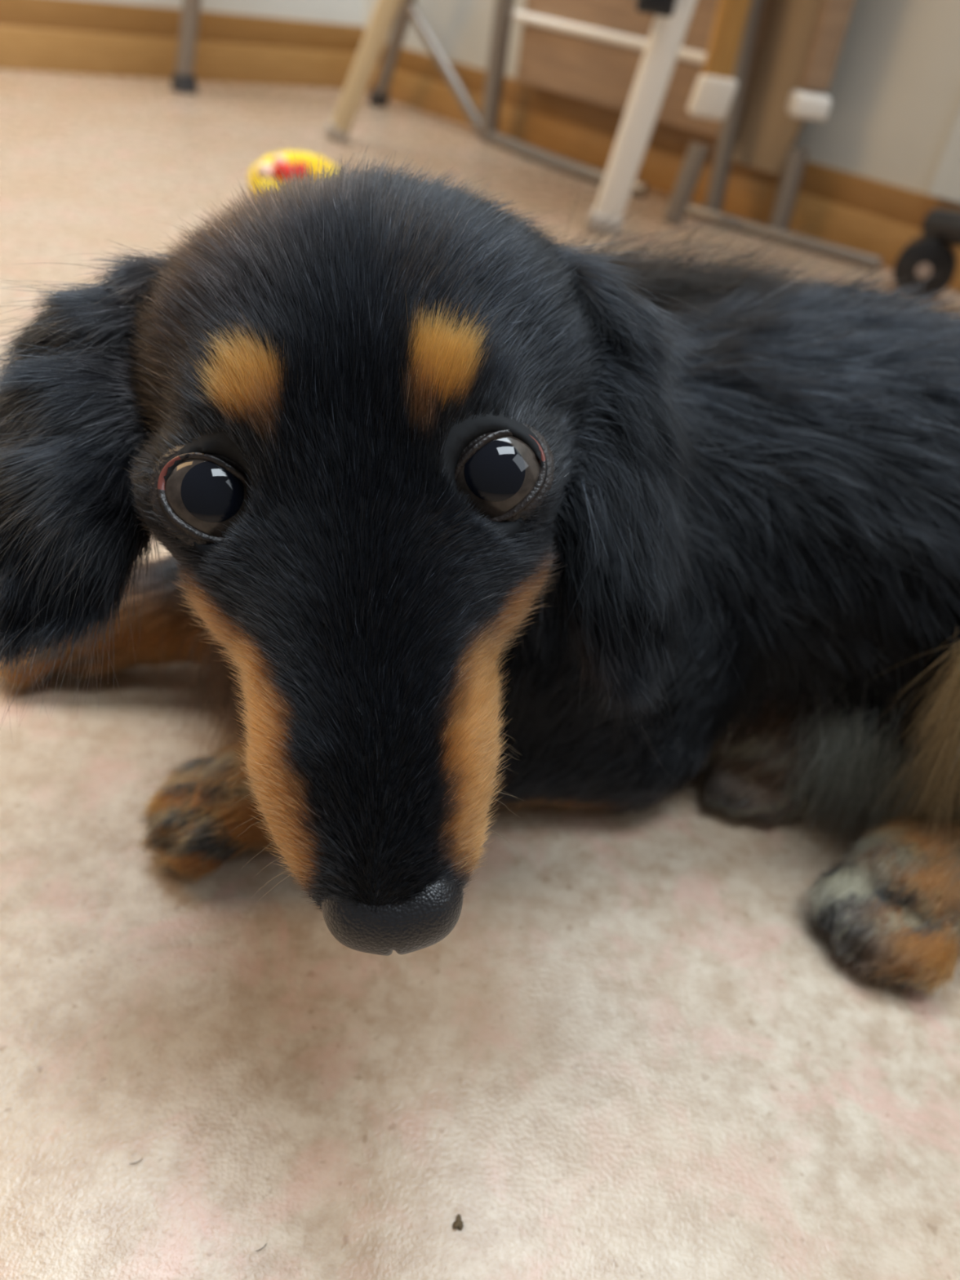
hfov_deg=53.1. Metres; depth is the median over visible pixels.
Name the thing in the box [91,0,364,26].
wall
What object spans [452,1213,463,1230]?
crumb
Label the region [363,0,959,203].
wall
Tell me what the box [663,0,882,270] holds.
folding chair
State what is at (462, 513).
dog
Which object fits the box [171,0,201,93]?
pole stand
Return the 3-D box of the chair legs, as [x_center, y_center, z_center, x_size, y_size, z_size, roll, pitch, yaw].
[0.050,-0.824,0.966,0.302,0.689,1.004,-18,44,-32]
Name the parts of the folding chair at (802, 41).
leg, post, panel, leg, post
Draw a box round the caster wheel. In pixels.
[893,208,959,299]
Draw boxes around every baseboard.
[0,0,364,88]
[361,36,959,292]
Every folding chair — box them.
[405,0,772,213]
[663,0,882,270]
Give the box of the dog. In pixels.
[0,142,959,996]
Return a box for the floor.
[0,69,959,1279]
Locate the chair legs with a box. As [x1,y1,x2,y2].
[324,0,697,236]
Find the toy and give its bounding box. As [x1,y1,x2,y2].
[248,150,342,201]
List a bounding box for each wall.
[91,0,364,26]
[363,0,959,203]
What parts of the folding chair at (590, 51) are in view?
leg, rail, leg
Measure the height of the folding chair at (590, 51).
0.462 m
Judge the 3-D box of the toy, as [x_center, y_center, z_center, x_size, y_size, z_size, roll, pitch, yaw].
[-0.181,-0.452,0.954,0.099,0.054,0.070,9,36,0]
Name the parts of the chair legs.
leg, leg, leg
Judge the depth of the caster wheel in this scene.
0.94 m
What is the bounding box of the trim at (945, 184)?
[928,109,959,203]
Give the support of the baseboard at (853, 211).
attached to the wall at (894, 91)
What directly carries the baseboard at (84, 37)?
attached to the wall at (351, 12)
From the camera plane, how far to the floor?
0.27 m
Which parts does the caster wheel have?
caster stem, arm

